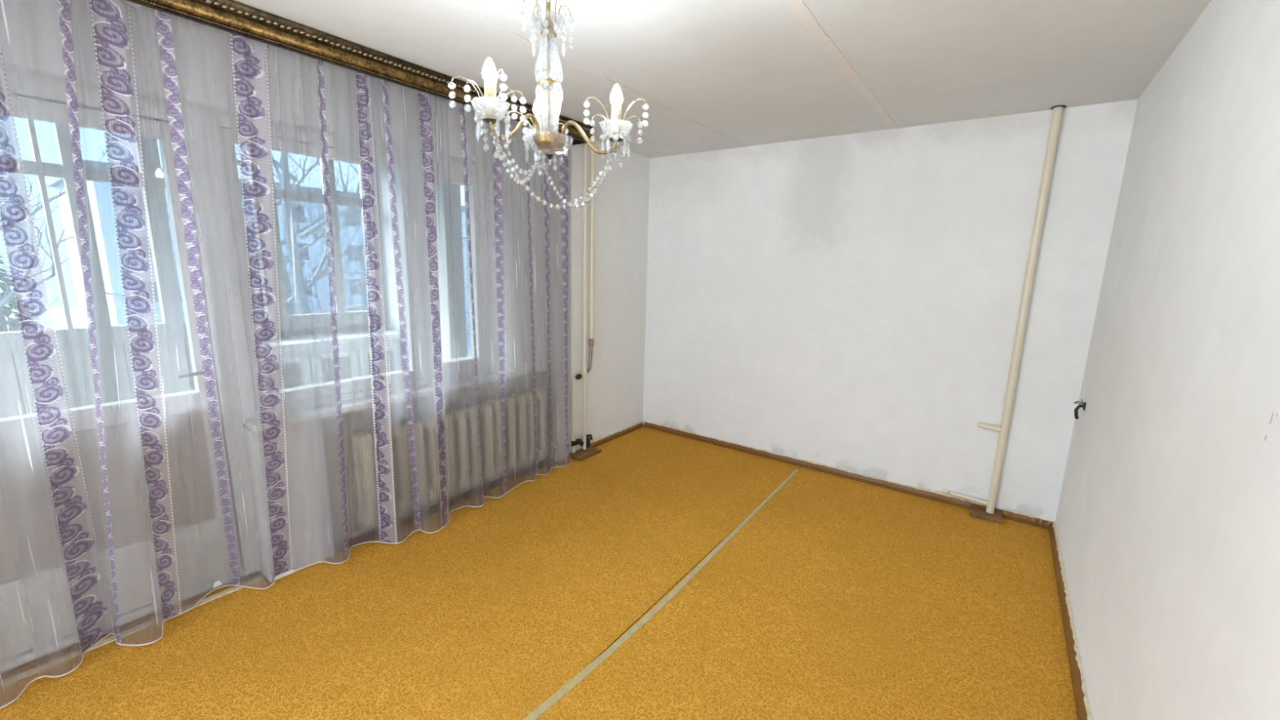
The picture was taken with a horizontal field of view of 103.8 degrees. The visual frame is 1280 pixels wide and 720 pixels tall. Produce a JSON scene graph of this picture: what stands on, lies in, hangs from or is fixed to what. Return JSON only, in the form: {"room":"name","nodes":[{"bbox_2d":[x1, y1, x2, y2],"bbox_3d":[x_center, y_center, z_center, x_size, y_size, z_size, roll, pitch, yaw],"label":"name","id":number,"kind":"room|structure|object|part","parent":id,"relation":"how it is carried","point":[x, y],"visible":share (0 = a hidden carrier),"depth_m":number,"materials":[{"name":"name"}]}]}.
{"room":"empty living room","nodes":[
{"label":"empty living room","id":0,"kind":"room"},
{"bbox_2d":[0,324,368,417],"bbox_3d":[-3.156,0.514,2.786,0.130,1.200,3.470,9,13,35],"label":"wall","id":1,"kind":"structure","parent":0,"point":[76,362],"depth_m":2.79,"materials":[{"name":"paint"}]},
{"bbox_2d":[0,118,368,352],"bbox_3d":[-3.049,-0.749,2.483,0.060,1.400,3.465,9,13,35],"label":"window","id":2,"kind":"structure","parent":1,"relation":"in","point":[174,326],"depth_m":2.81,"materials":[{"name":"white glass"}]},
{"bbox_3d":[-3.049,-0.749,2.483,0.060,1.400,3.465,9,13,35],"label":"frame","id":3,"kind":"part","parent":2,"relation":"part of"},
{"bbox_2d":[0,0,649,582],"bbox_3d":[-1.322,-0.328,3.190,0.300,2.710,4.300,9,13,35],"label":"wall","id":4,"kind":"structure","parent":0,"point":[615,380],"depth_m":3.64,"materials":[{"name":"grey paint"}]},
{"bbox_2d":[12,570,259,668],"bbox_3d":[-2.353,1.166,2.203,0.148,0.080,1.100,9,13,35],"label":"trim","id":5,"kind":"structure","parent":4,"relation":"attached to","point":[256,571],"depth_m":2.20,"materials":[{"name":"white paint"}]},
{"bbox_2d":[13,576,262,681],"bbox_3d":[-2.226,1.175,2.105,0.032,0.006,1.070,9,13,35],"label":"trim","id":6,"kind":"structure","parent":4,"relation":"attached to","point":[74,654],"depth_m":2.14,"materials":[{"name":"beige paint"}]},
{"bbox_2d":[0,0,571,708],"bbox_3d":[-1.562,-0.163,2.498,0.305,2.480,3.512,10,14,38],"label":"curtain","id":7,"kind":"object","parent":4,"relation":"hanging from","point":[312,448],"visible":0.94,"depth_m":2.29,"materials":[{"name":"white fabric"}]},
{"bbox_3d":[-1.592,1.052,2.731,0.286,0.004,3.509,10,14,39],"label":"hem cord","id":8,"kind":"part","parent":7,"relation":"part of","materials":[{"name":"fabric"}]},
{"bbox_2d":[201,109,494,424],"bbox_3d":[-1.473,-0.487,2.885,0.163,1.410,1.480,9,13,35],"label":"window","id":9,"kind":"structure","parent":4,"relation":"in","point":[224,156],"depth_m":2.84,"materials":[{"name":"white paint"}]},
{"bbox_3d":[-1.643,-0.457,2.705,0.070,1.296,0.875,9,13,35],"label":"sash","id":10,"kind":"part","parent":9,"relation":"part of","materials":[{"name":"white paint"}]},
{"bbox_3d":[-1.215,-0.555,3.268,0.095,1.296,0.433,9,13,35],"label":"sash","id":11,"kind":"part","parent":9,"relation":"part of","materials":[{"name":"white paint"}]},
{"bbox_2d":[125,0,592,146],"bbox_3d":[-1.620,-1.333,2.031,0.280,0.106,4.000,9,13,35],"label":"curtain rod","id":12,"kind":"object","parent":4,"relation":"attached to","point":[232,16],"depth_m":2.17,"materials":[{"name":"brown metal"}]},
{"bbox_2d":[244,371,515,431],"bbox_3d":[-1.401,0.205,3.006,0.140,0.036,1.555,9,13,35],"label":"windowsill","id":13,"kind":"structure","parent":4,"relation":"on","point":[363,402],"depth_m":2.88,"materials":[{"name":"white paint"}]},
{"bbox_2d":[586,434,592,447],"bbox_3d":[-0.447,0.695,4.347,0.044,0.113,0.100,9,13,35],"label":"shutoff valve","id":14,"kind":"object","parent":4,"relation":"attached to","point":[588,438],"visible":0.84,"depth_m":4.33,"materials":[{"name":"black metal"}]},
{"bbox_2d":[589,421,643,447],"bbox_3d":[-0.218,0.691,4.700,0.025,0.071,0.840,9,13,35],"label":"baseboard","id":15,"kind":"structure","parent":4,"relation":"attached to","point":[594,442],"depth_m":4.68,"materials":[{"name":"beige paint"}]},
{"bbox_2d":[377,168,466,364],"bbox_3d":[-1.683,-0.359,3.807,1.000,2.600,0.130,9,13,35],"label":"window","id":16,"kind":"structure","parent":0,"point":[455,189],"depth_m":3.46,"materials":[{"name":"white plastic"}]},
{"bbox_2d":[342,369,546,538],"bbox_3d":[-1.334,0.565,3.480,0.180,0.845,1.700,9,13,35],"label":"wall","id":17,"kind":"structure","parent":0,"point":[359,420],"depth_m":3.11,"materials":[{"name":"white paint"}]},
{"bbox_2d":[349,387,571,525],"bbox_3d":[-1.106,0.559,3.501,0.155,0.530,1.682,9,13,35],"label":"radiator","id":18,"kind":"object","parent":17,"relation":"attached to","point":[362,442],"visible":0.47,"depth_m":3.23,"materials":[{"name":"white metal"}]},
{"bbox_2d":[570,379,583,452],"bbox_3d":[-0.511,0.468,4.167,0.097,0.624,0.102,9,13,35],"label":"pipe","id":19,"kind":"object","parent":18,"relation":"attached to","point":[575,442],"visible":0.97,"depth_m":4.16,"materials":[{"name":"white metal"}]},
{"bbox_3d":[-0.505,0.694,4.191,0.056,0.044,0.043,9,13,35],"label":"valve handle","id":20,"kind":"part","parent":19,"relation":"part of","materials":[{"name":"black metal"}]},
{"bbox_2d":[257,458,713,649],"bbox_3d":[-0.321,1.277,2.014,3.684,0.052,5.750,9,13,35],"label":"floor","id":21,"kind":"structure","parent":0,"point":[373,533],"depth_m":3.44,"materials":[{"name":"carpet"}]},
{"bbox_2d":[0,426,800,719],"bbox_3d":[-1.021,1.152,2.412,1.762,0.008,5.578,9,13,35],"label":"carpet","id":22,"kind":"object","parent":21,"relation":"on","point":[487,615],"visible":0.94,"depth_m":2.31,"materials":[{"name":"carpet"}]},
{"bbox_2d":[568,446,601,461],"bbox_3d":[-0.463,0.788,4.257,0.131,0.033,0.270,9,13,35],"label":"wooden board","id":23,"kind":"object","parent":22,"relation":"on","point":[580,455],"visible":1,"depth_m":4.22,"materials":[{"name":"brown wood"}]},
{"bbox_2d":[575,142,587,449],"bbox_3d":[-0.469,-0.463,4.009,0.047,2.514,0.149,6,12,22],"label":"pipe","id":24,"kind":"object","parent":23,"relation":"on","point":[584,375],"visible":0.94,"depth_m":4.03,"materials":[{"name":"white metal"}]},
{"bbox_2d":[536,466,1077,719],"bbox_3d":[0.346,1.373,1.446,1.604,0.008,5.578,9,13,35],"label":"carpet","id":25,"kind":"object","parent":21,"relation":"on","point":[840,598],"visible":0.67,"depth_m":2.30,"materials":[{"name":"carpet"}]},
{"bbox_2d":[523,468,799,719],"bbox_3d":[0.083,1.170,2.419,0.074,0.008,4.100,9,13,35],"label":"tape","id":26,"kind":"object","parent":25,"relation":"on","point":[548,704],"visible":1,"depth_m":2.25,"materials":[{"name":"beige plastic"}]},
{"bbox_2d":[233,0,1211,158],"bbox_3d":[-0.257,-1.317,1.514,3.684,0.122,5.750,9,13,35],"label":"ceiling","id":27,"kind":"structure","parent":0,"point":[711,75],"depth_m":2.25,"materials":[{"name":"white paint"}]},
{"bbox_2d":[448,0,648,209],"bbox_3d":[-0.286,-0.852,1.480,0.493,0.782,0.526,9,13,35],"label":"chandelier","id":28,"kind":"object","parent":27,"relation":"hanging from","point":[548,70],"visible":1,"depth_m":1.48,"materials":[{"name":"glass"}]},
{"bbox_3d":[-0.410,-0.793,1.368,0.039,0.056,0.039,9,13,35],"label":"bulb","id":29,"kind":"part","parent":28,"relation":"part of","materials":[{"name":"white glass"}]},
{"bbox_3d":[-0.359,-0.672,1.448,0.011,0.092,0.166,12,15,44],"label":"arm","id":30,"kind":"part","parent":28,"relation":"part of","materials":[{"name":"gold metal"}]},
{"bbox_3d":[-0.337,-0.851,1.678,0.039,0.056,0.039,9,13,35],"label":"bulb","id":31,"kind":"part","parent":28,"relation":"part of","materials":[{"name":"white glass"}]},
{"bbox_2d":[542,9,554,31],"bbox_3d":[-0.268,-1.001,1.469,0.036,0.077,0.036,9,13,35],"label":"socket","id":32,"kind":"object","parent":28,"relation":"attached to","point":[550,27],"depth_m":1.46,"materials":[{"name":"metal"}]},
{"bbox_3d":[-0.272,-0.837,1.500,0.014,0.410,0.013,9,13,35],"label":"rod","id":33,"kind":"part","parent":28,"relation":"part of","materials":[{"name":"gold metal"}]},
{"bbox_3d":[-0.276,-0.665,1.534,0.104,0.037,0.104,9,13,35],"label":"lamp shade","id":34,"kind":"part","parent":28,"relation":"part of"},
{"bbox_3d":[-0.156,-0.688,1.555,0.176,0.092,0.012,-1,11,-12],"label":"arm","id":35,"kind":"part","parent":28,"relation":"part of","materials":[{"name":"gold metal"}]},
{"bbox_3d":[-0.072,-0.819,1.548,0.039,0.056,0.039,9,13,35],"label":"bulb","id":36,"kind":"part","parent":28,"relation":"part of","materials":[{"name":"white glass"}]},
{"bbox_2d":[586,141,594,373],"bbox_3d":[-0.401,-0.805,4.044,0.048,1.852,0.081,9,13,35],"label":"pipe","id":37,"kind":"object","parent":27,"relation":"attached to","point":[591,340],"visible":0.88,"depth_m":4.05,"materials":[{"name":"white metal"}]},
{"bbox_2d":[643,99,1137,523],"bbox_3d":[1.353,-0.418,3.998,3.684,2.710,0.150,9,13,35],"label":"wall","id":38,"kind":"structure","parent":0,"point":[851,302],"depth_m":3.59,"materials":[{"name":"white paint"}]},
{"bbox_2d":[644,421,1051,528],"bbox_3d":[1.336,0.836,4.119,3.185,0.082,0.025,9,13,35],"label":"baseboard","id":39,"kind":"structure","parent":38,"relation":"attached to","point":[940,496],"depth_m":3.87,"materials":[{"name":"beige paint"}]},
{"bbox_2d":[941,105,1066,524],"bbox_3d":[2.267,-0.215,3.168,0.359,2.549,0.153,9,13,35],"label":"pipe","id":40,"kind":"object","parent":38,"relation":"attached to","point":[988,514],"visible":1,"depth_m":3.12,"materials":[{"name":"beige metal"}]},
{"bbox_2d":[1054,0,1279,719],"bbox_3d":[1.098,0.213,0.693,0.151,2.710,5.600,9,13,35],"label":"wall","id":41,"kind":"structure","parent":0,"point":[1167,521],"depth_m":1.41,"materials":[{"name":"white paint"}]},
{"bbox_2d":[1048,520,1092,719],"bbox_3d":[0.999,1.438,0.985,0.027,0.069,5.589,9,13,35],"label":"baseboard","id":42,"kind":"structure","parent":41,"relation":"attached to","point":[1082,703],"depth_m":2.23,"materials":[{"name":"beige paint"}]},
{"bbox_2d":[1074,399,1085,418],"bbox_3d":[2.490,0.276,2.852,0.049,0.128,0.093,9,13,35],"label":"stub","id":43,"kind":"object","parent":41,"relation":"attached to","point":[1076,410],"visible":1,"depth_m":2.85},
{"label":"outside","id":44,"kind":"structure","parent":0,"visible":0},
{"bbox_2d":[0,307,471,356],"bbox_3d":[-37.203,0.338,32.349,88.400,0.500,180.000,9,13,35],"label":"ground","id":45,"kind":"structure","parent":44,"point":[57,313],"depth_m":51.60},
{"bbox_2d":[0,249,19,332],"bbox_3d":[-18.799,-0.139,14.998,3.316,8.100,3.256,9,13,35],"label":"evergreen tree","id":46,"kind":"object","parent":45,"relation":"on","point":[6,311],"visible":0.19,"depth_m":14.67,"materials":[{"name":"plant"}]},
{"bbox_2d":[0,145,162,332],"bbox_3d":[-14.221,-1.307,9.289,6.925,12.800,8.323,9,13,35],"label":"bare tree","id":47,"kind":"object","parent":45,"relation":"on","point":[3,301],"visible":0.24,"depth_m":11.40,"materials":[{"name":"grey plant"}]},
{"bbox_2d":[44,160,470,332],"bbox_3d":[-23.958,-9.201,51.027,14.800,12.200,44.800,9,13,35],"label":"apartment building","id":48,"kind":"structure","parent":45,"relation":"on","point":[57,183],"depth_m":35.41,"materials":[{"name":"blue concrete"}]},
{"bbox_3d":[-25.149,-10.678,36.609,0.020,1.240,1.240,9,13,35],"label":"pane","id":49,"kind":"part","parent":48,"relation":"part of","materials":[{"name":"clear glass"}]},
{"bbox_3d":[-25.215,-8.027,37.120,0.020,1.240,1.240,9,13,35],"label":"pane","id":50,"kind":"part","parent":48,"relation":"part of","materials":[{"name":"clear glass"}]},
{"bbox_3d":[-25.280,-5.377,37.631,0.020,1.240,1.240,9,13,35],"label":"pane","id":51,"kind":"part","parent":48,"relation":"part of","materials":[{"name":"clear glass"}]},
{"bbox_3d":[-22.870,-8.585,40.312,0.020,1.240,1.240,9,13,35],"label":"pane","id":52,"kind":"part","parent":48,"relation":"part of","materials":[{"name":"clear glass"}]},
{"bbox_3d":[-22.936,-5.935,40.823,0.020,1.240,1.240,9,13,35],"label":"pane","id":53,"kind":"part","parent":48,"relation":"part of","materials":[{"name":"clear glass"}]},
{"bbox_2d":[166,144,364,315],"bbox_3d":[-13.220,-3.586,18.251,8.892,13.933,7.120,7,12,28],"label":"bare tree","id":54,"kind":"object","parent":45,"relation":"on","point":[278,202],"visible":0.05,"depth_m":17.98,"materials":[{"name":"grey plant"}]},
{"bbox_2d":[106,151,466,314],"bbox_3d":[-7.081,-0.951,11.530,6.991,11.599,6.961,9,13,35],"label":"bare tree","id":55,"kind":"object","parent":45,"relation":"on","point":[277,165],"visible":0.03,"depth_m":10.89,"materials":[{"name":"grey plant"}]},
{"bbox_2d":[462,223,470,354],"bbox_3d":[-3.578,-1.249,16.126,6.509,10.612,7.748,9,13,35],"label":"bare tree","id":56,"kind":"object","parent":45,"relation":"on","point":[463,237],"visible":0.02,"depth_m":14.21,"materials":[{"name":"grey plant"}]},
{"bbox_3d":[-2.963,0.062,0.955,0.300,2.710,1.300,9,13,35],"label":"wall","id":57,"kind":"structure","parent":0,"visible":0},
{"bbox_2d":[0,69,262,667],"bbox_3d":[-2.251,0.069,1.936,0.133,2.180,1.100,9,13,35],"label":"door","id":58,"kind":"structure","parent":57,"relation":"in","point":[129,522],"depth_m":2.15,"materials":[{"name":"white paint"}]},
{"bbox_3d":[-2.276,0.545,2.038,0.020,0.535,0.820,9,13,35],"label":"panel","id":59,"kind":"part","parent":58,"relation":"part of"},
{"bbox_3d":[-2.268,0.241,1.979,0.060,0.085,0.820,9,13,35],"label":"rail","id":60,"kind":"part","parent":58,"relation":"part of","materials":[{"name":"white paint"}]},
{"bbox_3d":[-1.989,0.061,2.236,0.053,0.021,0.108,9,13,35],"label":"handle","id":61,"kind":"part","parent":58,"relation":"part of","materials":[{"name":"grey metal"}]}
]}

